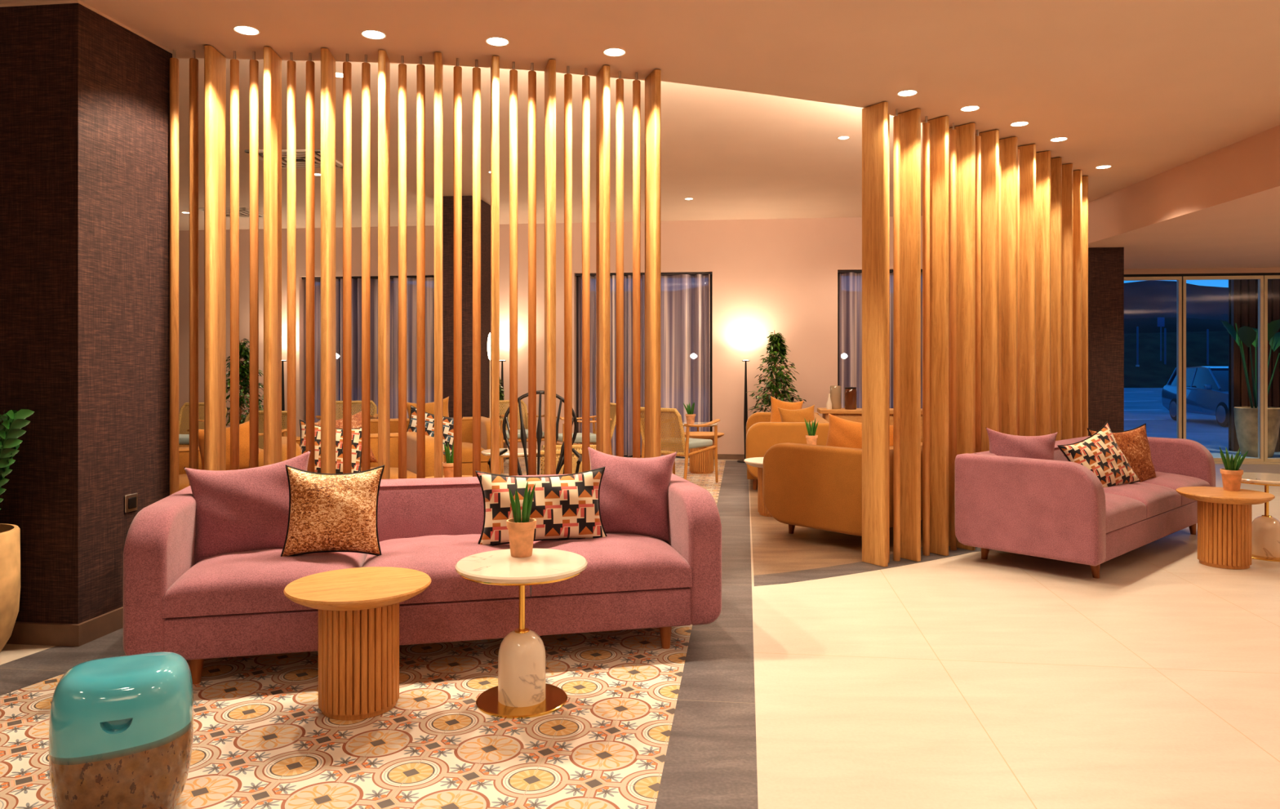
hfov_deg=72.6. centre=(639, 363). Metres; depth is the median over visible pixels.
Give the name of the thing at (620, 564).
seat cushion
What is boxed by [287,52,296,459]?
wooden slat
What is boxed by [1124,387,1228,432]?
ground
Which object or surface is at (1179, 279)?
door
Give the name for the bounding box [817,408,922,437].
table
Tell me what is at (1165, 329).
fence post
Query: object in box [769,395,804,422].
cushion
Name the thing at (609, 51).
recessed light
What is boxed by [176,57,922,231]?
ceiling
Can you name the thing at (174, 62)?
wooden slat
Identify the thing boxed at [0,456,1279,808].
floor
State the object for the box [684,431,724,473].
side table
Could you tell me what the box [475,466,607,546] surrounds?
cushion
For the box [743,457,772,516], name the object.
side table
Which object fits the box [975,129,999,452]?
board
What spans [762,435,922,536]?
sofa
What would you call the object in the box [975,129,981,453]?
wooden slat
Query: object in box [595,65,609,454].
board
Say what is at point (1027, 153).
board
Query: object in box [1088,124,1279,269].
ceiling
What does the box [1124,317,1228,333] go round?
hills
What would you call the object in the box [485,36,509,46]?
recessed light
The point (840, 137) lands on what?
recessed light
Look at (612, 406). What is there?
armchair
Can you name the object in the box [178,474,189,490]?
seat cushion
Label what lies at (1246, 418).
planter
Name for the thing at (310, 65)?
wooden slat
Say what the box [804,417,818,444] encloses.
potted succulent
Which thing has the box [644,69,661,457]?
board
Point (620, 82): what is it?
wooden slat
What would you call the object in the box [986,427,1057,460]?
cushion
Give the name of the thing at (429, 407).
cushion
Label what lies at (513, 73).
wooden slat
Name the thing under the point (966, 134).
board
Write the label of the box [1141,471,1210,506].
seat cushion
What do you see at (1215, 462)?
trim
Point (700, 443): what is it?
seat cushion
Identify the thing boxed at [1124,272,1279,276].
trim
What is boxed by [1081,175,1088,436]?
board
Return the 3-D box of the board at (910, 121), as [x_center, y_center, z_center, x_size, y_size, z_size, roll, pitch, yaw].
[1.710,-0.179,5.572,0.038,2.851,0.190,0,0,-33]
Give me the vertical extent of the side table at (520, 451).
0.515 m
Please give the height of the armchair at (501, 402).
0.806 m
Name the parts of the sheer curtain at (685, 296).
curtain rail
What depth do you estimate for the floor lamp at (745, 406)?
11.06 m
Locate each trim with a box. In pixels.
[0,0,173,54]
[1124,267,1279,274]
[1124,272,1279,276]
[1182,276,1182,438]
[1214,461,1279,464]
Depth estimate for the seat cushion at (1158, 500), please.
5.67 m
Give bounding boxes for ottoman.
[540,444,595,475]
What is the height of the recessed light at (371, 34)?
0.003 m
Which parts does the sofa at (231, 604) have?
arm, leg, frame, backrest, leg, arm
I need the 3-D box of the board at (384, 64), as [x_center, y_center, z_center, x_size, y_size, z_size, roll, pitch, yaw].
[-1.338,-0.179,4.557,0.038,2.851,0.190,0,0,-9]
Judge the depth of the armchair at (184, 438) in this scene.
9.93 m
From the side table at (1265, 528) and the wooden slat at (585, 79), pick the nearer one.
the wooden slat at (585, 79)
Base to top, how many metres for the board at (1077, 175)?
2.851 m
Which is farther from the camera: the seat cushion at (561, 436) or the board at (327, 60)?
the seat cushion at (561, 436)
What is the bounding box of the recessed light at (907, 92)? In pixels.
[897,89,917,96]
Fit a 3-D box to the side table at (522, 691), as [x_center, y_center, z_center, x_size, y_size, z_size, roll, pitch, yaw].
[-0.438,0.993,3.233,0.486,0.515,0.486,0,0,0]
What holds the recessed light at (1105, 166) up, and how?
in the ceiling at (1141, 89)
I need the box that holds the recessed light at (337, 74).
[335,72,342,77]
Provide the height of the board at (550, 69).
2.851 m
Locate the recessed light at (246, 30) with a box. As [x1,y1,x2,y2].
[232,25,260,35]
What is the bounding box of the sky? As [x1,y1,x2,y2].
[1124,280,1228,319]
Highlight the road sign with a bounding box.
[1157,317,1164,360]
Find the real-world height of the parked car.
1.652 m
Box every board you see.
[204,44,226,470]
[263,46,281,466]
[320,48,335,473]
[377,49,390,479]
[434,52,443,477]
[490,55,499,474]
[544,59,555,475]
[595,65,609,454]
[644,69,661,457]
[862,102,888,566]
[894,108,920,561]
[922,115,948,555]
[948,122,975,550]
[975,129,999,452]
[999,136,1017,435]
[1017,143,1035,435]
[1035,151,1050,435]
[1050,157,1062,440]
[1062,163,1072,439]
[1072,169,1081,438]
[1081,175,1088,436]
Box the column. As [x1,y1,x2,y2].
[443,195,490,417]
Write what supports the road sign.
on the ground at (1148, 400)
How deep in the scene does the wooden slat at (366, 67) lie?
4.53 m
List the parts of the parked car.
cabin glass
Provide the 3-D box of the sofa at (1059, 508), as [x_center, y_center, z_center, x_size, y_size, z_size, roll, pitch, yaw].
[3.129,0.910,5.984,2.370,0.680,0.850,0,0,-43]
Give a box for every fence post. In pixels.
[1135,326,1139,366]
[1164,328,1166,364]
[1206,328,1208,364]
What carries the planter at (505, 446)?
on the potted ficus at (501, 391)
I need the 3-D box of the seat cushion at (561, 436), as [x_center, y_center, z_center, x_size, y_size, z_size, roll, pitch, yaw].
[-0.687,0.830,9.747,0.460,0.070,0.520,0,0,-20]
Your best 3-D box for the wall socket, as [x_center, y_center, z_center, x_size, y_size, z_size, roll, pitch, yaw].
[-2.445,0.670,4.193,0.013,0.084,0.084,0,0,7]
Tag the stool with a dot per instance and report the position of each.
(121, 728)
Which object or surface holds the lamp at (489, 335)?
on the floor
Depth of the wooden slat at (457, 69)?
4.59 m
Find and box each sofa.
[123,473,721,684]
[178,446,263,490]
[281,431,444,479]
[317,416,502,475]
[746,412,829,489]
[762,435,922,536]
[955,435,1215,578]
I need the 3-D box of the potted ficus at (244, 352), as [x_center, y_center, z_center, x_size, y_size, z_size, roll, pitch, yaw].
[-4.856,0.460,10.589,0.876,1.580,0.868,0,0,39]
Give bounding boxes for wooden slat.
[169,49,178,495]
[189,49,198,485]
[230,50,239,470]
[249,51,258,467]
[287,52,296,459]
[306,53,315,472]
[342,53,351,473]
[361,54,370,471]
[398,55,406,479]
[416,56,425,478]
[453,57,462,477]
[472,59,480,476]
[509,62,517,475]
[528,62,536,475]
[564,66,572,474]
[582,67,590,471]
[616,71,623,457]
[632,72,640,457]
[888,113,889,563]
[893,109,900,561]
[923,115,929,555]
[950,123,956,550]
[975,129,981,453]
[999,142,1001,432]
[1017,149,1019,435]
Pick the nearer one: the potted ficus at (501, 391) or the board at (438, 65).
the board at (438, 65)
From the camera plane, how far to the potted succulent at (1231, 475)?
5.48 m
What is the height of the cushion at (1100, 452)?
0.555 m
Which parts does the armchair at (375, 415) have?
frame, armrest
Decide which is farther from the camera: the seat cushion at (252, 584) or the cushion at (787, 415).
the cushion at (787, 415)
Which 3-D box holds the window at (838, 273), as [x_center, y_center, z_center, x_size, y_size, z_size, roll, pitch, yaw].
[3.454,0.022,11.278,1.798,2.455,0.050,0,0,7]
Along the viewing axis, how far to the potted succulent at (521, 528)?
3.31 m
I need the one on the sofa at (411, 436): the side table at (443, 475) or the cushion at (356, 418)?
the cushion at (356, 418)
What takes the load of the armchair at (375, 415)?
on the floor
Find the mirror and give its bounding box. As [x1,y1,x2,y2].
[1204,384,1212,389]
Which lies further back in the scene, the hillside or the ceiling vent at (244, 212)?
the hillside
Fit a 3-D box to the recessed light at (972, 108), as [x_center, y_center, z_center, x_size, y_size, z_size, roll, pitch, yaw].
[2.084,-1.609,5.504,0.120,0.003,0.120,0,0,0]
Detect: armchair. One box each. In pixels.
[178,402,226,447]
[186,410,287,449]
[315,400,377,419]
[488,400,544,473]
[555,402,616,454]
[640,407,719,482]
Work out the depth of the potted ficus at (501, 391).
10.96 m
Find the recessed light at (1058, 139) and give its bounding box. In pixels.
[1049,137,1067,142]
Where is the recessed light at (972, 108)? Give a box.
[960,105,980,111]
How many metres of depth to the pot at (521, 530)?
3.30 m
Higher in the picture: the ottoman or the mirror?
the mirror
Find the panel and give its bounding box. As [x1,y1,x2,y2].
[1228,279,1279,452]
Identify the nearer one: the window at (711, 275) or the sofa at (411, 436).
the sofa at (411, 436)
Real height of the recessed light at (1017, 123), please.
0.003 m
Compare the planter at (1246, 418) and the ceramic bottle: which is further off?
the planter at (1246, 418)
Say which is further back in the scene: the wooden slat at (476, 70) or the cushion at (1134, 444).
the cushion at (1134, 444)
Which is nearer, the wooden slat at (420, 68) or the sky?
the wooden slat at (420, 68)
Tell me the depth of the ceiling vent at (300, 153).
7.90 m
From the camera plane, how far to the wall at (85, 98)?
3.91 m
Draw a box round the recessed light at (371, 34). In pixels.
[360,30,386,39]
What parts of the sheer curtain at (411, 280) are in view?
curtain rail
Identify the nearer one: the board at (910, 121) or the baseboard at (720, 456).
the board at (910, 121)
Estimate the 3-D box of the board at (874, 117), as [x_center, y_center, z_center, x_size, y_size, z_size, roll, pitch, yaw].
[1.462,-0.179,5.428,0.038,2.851,0.190,0,0,-33]
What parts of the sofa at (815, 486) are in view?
leg, arm, backrest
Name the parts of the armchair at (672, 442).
leg, frame, leg, leg, seat frame, armrest, leg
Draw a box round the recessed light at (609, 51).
[603,48,626,56]
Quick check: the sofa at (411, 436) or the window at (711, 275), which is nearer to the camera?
the sofa at (411, 436)
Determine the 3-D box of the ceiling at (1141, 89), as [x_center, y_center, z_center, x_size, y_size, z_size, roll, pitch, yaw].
[-5.752,-1.742,1.450,20.495,0.262,14.900,0,0,0]
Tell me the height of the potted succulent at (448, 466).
0.281 m
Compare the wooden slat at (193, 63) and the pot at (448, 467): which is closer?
the wooden slat at (193, 63)
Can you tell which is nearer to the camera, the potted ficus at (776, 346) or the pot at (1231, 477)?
the pot at (1231, 477)
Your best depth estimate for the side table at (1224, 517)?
5.31 m
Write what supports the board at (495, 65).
on the floor
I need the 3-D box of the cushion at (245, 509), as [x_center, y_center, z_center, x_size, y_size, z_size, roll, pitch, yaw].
[-1.700,0.638,3.819,0.585,0.499,0.215,0,0,-7]
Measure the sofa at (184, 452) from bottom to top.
0.620 m
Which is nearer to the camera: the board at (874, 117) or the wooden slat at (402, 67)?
the wooden slat at (402, 67)
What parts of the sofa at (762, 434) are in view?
frame, leg, arm, backrest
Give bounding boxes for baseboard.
[5,606,123,646]
[523,453,744,459]
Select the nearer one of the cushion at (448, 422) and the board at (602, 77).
the board at (602, 77)
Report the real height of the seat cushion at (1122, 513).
0.171 m
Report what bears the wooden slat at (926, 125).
on the floor
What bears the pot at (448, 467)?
on the potted succulent at (448, 466)
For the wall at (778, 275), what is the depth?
11.38 m
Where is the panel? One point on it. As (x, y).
(1242, 293)
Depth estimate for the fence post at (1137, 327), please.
67.95 m
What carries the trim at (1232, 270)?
attached to the ceiling at (1220, 208)
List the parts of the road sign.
post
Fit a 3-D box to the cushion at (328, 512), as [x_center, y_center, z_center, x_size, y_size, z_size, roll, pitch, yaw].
[-1.307,0.628,3.721,0.422,0.399,0.176,0,0,-18]
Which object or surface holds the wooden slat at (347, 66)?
on the floor
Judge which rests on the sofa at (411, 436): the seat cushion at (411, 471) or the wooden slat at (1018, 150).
the seat cushion at (411, 471)
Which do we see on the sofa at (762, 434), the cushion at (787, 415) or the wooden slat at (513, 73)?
the cushion at (787, 415)
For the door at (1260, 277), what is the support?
attached to the trim at (1248, 273)
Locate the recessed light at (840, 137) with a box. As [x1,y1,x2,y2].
[837,136,849,139]
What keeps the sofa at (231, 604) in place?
on the floor
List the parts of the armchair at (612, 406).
leg, seat frame, armrest, armrest, leg, frame, leg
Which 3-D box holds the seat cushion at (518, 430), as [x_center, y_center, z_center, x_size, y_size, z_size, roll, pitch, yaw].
[-1.452,0.830,10.291,0.520,0.070,0.460,0,0,-30]
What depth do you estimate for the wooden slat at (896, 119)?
5.51 m
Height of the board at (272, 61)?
2.851 m
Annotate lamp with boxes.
[281,360,286,435]
[487,332,490,418]
[499,360,508,459]
[737,360,749,462]
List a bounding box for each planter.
[0,408,34,653]
[503,442,507,462]
[1219,319,1279,457]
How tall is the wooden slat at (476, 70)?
2.861 m
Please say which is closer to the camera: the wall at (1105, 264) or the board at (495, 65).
the board at (495, 65)
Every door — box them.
[1124,276,1182,438]
[1182,275,1263,462]
[1263,275,1279,462]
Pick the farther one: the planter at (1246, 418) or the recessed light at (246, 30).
the planter at (1246, 418)
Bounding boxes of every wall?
[0,3,172,623]
[178,216,922,454]
[1088,247,1124,435]
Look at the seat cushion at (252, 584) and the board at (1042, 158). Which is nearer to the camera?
the seat cushion at (252, 584)
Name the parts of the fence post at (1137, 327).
post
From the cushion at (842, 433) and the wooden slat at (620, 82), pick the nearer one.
the wooden slat at (620, 82)
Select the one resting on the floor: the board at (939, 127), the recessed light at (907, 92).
the board at (939, 127)
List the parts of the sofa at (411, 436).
arm, backrest, arm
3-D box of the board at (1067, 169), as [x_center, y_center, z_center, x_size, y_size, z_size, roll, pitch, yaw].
[3.405,-0.179,7.069,0.190,2.851,0.038,0,0,40]
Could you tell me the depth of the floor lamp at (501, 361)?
11.44 m
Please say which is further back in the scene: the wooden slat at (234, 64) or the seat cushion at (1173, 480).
the seat cushion at (1173, 480)
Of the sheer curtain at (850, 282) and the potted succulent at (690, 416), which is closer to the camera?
the potted succulent at (690, 416)
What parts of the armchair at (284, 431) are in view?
frame, armrest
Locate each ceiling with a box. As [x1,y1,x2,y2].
[0,0,1279,202]
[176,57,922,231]
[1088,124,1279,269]
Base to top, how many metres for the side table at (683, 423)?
0.515 m
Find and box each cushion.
[162,548,367,617]
[178,434,189,444]
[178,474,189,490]
[183,449,311,564]
[198,420,259,470]
[280,464,384,556]
[299,419,361,473]
[315,410,377,463]
[360,466,416,479]
[362,533,529,604]
[406,396,448,422]
[406,404,462,456]
[443,441,488,462]
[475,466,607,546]
[506,429,544,439]
[529,533,692,596]
[557,432,595,443]
[587,446,677,542]
[661,436,712,448]
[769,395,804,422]
[777,404,814,422]
[826,413,893,448]
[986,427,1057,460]
[1057,421,1140,487]
[1087,422,1155,482]
[1103,481,1181,518]
[1104,492,1146,533]
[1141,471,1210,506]
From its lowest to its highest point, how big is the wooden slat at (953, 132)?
2.861 m
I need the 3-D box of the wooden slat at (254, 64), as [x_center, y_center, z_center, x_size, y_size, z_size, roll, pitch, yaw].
[-1.995,-0.180,4.505,0.043,2.861,0.043,0,0,-4]
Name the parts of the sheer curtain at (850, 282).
curtain rail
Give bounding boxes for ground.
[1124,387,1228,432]
[1146,432,1279,457]
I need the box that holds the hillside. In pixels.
[1124,330,1228,387]
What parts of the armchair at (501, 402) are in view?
leg, frame, seat frame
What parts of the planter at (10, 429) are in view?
planter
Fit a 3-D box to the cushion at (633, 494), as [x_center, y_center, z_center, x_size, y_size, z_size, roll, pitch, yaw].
[-0.051,0.628,4.188,0.454,0.451,0.201,0,0,8]
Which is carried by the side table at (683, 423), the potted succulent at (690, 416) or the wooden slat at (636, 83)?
the potted succulent at (690, 416)
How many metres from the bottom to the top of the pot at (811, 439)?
0.110 m
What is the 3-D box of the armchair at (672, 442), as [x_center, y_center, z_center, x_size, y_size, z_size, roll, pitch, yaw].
[0.386,0.849,9.078,0.633,0.806,0.689,0,0,39]
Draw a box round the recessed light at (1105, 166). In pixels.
[1095,164,1111,168]
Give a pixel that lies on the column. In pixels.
(448, 201)
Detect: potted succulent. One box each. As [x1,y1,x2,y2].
[443,442,453,477]
[506,480,536,557]
[683,401,695,424]
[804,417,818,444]
[1219,447,1248,491]
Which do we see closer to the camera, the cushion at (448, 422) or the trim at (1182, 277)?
the cushion at (448, 422)
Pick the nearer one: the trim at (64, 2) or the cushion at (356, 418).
the trim at (64, 2)
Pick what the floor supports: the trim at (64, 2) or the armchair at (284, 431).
the armchair at (284, 431)
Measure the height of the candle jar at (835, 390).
0.270 m
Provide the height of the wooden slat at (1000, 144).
2.861 m
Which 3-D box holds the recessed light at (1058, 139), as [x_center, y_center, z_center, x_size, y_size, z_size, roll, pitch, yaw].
[3.008,-1.609,6.261,0.120,0.003,0.120,0,0,0]
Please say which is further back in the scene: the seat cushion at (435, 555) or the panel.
the panel
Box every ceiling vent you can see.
[198,207,263,217]
[244,149,342,168]
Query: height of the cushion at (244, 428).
0.461 m
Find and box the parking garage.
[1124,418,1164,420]
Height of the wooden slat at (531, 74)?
2.861 m
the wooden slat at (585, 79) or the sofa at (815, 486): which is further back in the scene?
the sofa at (815, 486)
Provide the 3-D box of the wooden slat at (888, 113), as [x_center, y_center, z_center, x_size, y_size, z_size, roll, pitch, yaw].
[1.545,-0.180,5.476,0.043,2.861,0.043,0,0,-33]
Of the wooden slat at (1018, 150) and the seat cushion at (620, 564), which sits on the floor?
the wooden slat at (1018, 150)
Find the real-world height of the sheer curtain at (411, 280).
2.433 m
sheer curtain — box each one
[302,275,434,422]
[575,271,712,457]
[837,269,922,408]
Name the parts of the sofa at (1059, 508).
leg, arm, backrest, leg, frame, arm, leg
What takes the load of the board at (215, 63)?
on the floor
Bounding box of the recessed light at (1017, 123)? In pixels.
[1009,121,1029,126]
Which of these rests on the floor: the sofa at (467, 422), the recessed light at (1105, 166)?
the sofa at (467, 422)
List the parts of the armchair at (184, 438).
seat frame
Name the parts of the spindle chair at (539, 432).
armrest, armrest, arm post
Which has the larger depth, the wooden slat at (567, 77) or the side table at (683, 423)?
the side table at (683, 423)
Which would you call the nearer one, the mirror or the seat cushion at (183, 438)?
the seat cushion at (183, 438)
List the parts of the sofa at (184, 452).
backrest, arm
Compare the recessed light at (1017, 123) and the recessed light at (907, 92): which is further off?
the recessed light at (1017, 123)
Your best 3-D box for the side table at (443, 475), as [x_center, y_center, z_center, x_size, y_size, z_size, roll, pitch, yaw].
[-1.302,1.025,6.000,0.512,0.450,0.512,0,0,0]
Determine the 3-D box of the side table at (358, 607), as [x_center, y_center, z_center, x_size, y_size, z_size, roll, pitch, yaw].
[-1.024,1.025,3.180,0.512,0.450,0.512,0,0,-25]
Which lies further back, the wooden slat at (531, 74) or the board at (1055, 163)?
the board at (1055, 163)
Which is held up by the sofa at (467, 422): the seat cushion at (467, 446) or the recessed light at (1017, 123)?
the seat cushion at (467, 446)
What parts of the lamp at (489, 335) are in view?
lamp shade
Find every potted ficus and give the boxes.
[226,338,263,426]
[499,377,507,462]
[746,330,806,413]
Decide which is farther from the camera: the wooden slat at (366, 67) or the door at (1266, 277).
the door at (1266, 277)
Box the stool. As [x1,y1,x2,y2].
[48,651,193,808]
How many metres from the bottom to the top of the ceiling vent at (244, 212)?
0.020 m
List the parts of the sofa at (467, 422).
backrest, frame, arm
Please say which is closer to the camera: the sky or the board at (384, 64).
the board at (384, 64)
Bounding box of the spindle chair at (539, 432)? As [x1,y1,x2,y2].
[487,390,582,475]
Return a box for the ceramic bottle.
[826,393,831,408]
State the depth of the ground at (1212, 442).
14.41 m
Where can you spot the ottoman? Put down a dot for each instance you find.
(575, 458)
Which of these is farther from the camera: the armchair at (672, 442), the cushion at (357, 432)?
the armchair at (672, 442)
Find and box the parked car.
[1161,366,1228,426]
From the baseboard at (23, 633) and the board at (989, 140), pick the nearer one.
the baseboard at (23, 633)
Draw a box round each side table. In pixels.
[283,566,431,719]
[425,475,472,478]
[454,548,587,718]
[480,448,537,475]
[682,422,717,466]
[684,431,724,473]
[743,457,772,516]
[1175,486,1275,569]
[1240,471,1279,561]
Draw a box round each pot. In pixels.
[443,462,453,477]
[506,517,536,557]
[684,413,695,424]
[805,435,817,444]
[1220,468,1243,491]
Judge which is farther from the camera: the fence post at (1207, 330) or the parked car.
the fence post at (1207, 330)
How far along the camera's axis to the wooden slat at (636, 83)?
4.81 m
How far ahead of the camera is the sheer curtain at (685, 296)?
11.58 m
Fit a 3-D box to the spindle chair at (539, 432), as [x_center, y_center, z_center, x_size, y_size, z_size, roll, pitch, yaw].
[-0.701,0.723,5.956,0.630,1.060,0.593,0,0,-2]
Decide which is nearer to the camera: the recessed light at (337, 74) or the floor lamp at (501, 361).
the recessed light at (337, 74)
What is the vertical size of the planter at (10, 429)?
1.193 m
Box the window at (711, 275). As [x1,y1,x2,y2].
[576,274,712,457]
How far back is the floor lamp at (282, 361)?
11.81 m
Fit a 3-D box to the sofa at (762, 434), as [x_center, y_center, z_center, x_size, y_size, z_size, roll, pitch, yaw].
[1.555,0.910,9.320,0.840,0.680,1.900,0,0,7]
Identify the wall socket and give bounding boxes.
[124,493,137,512]

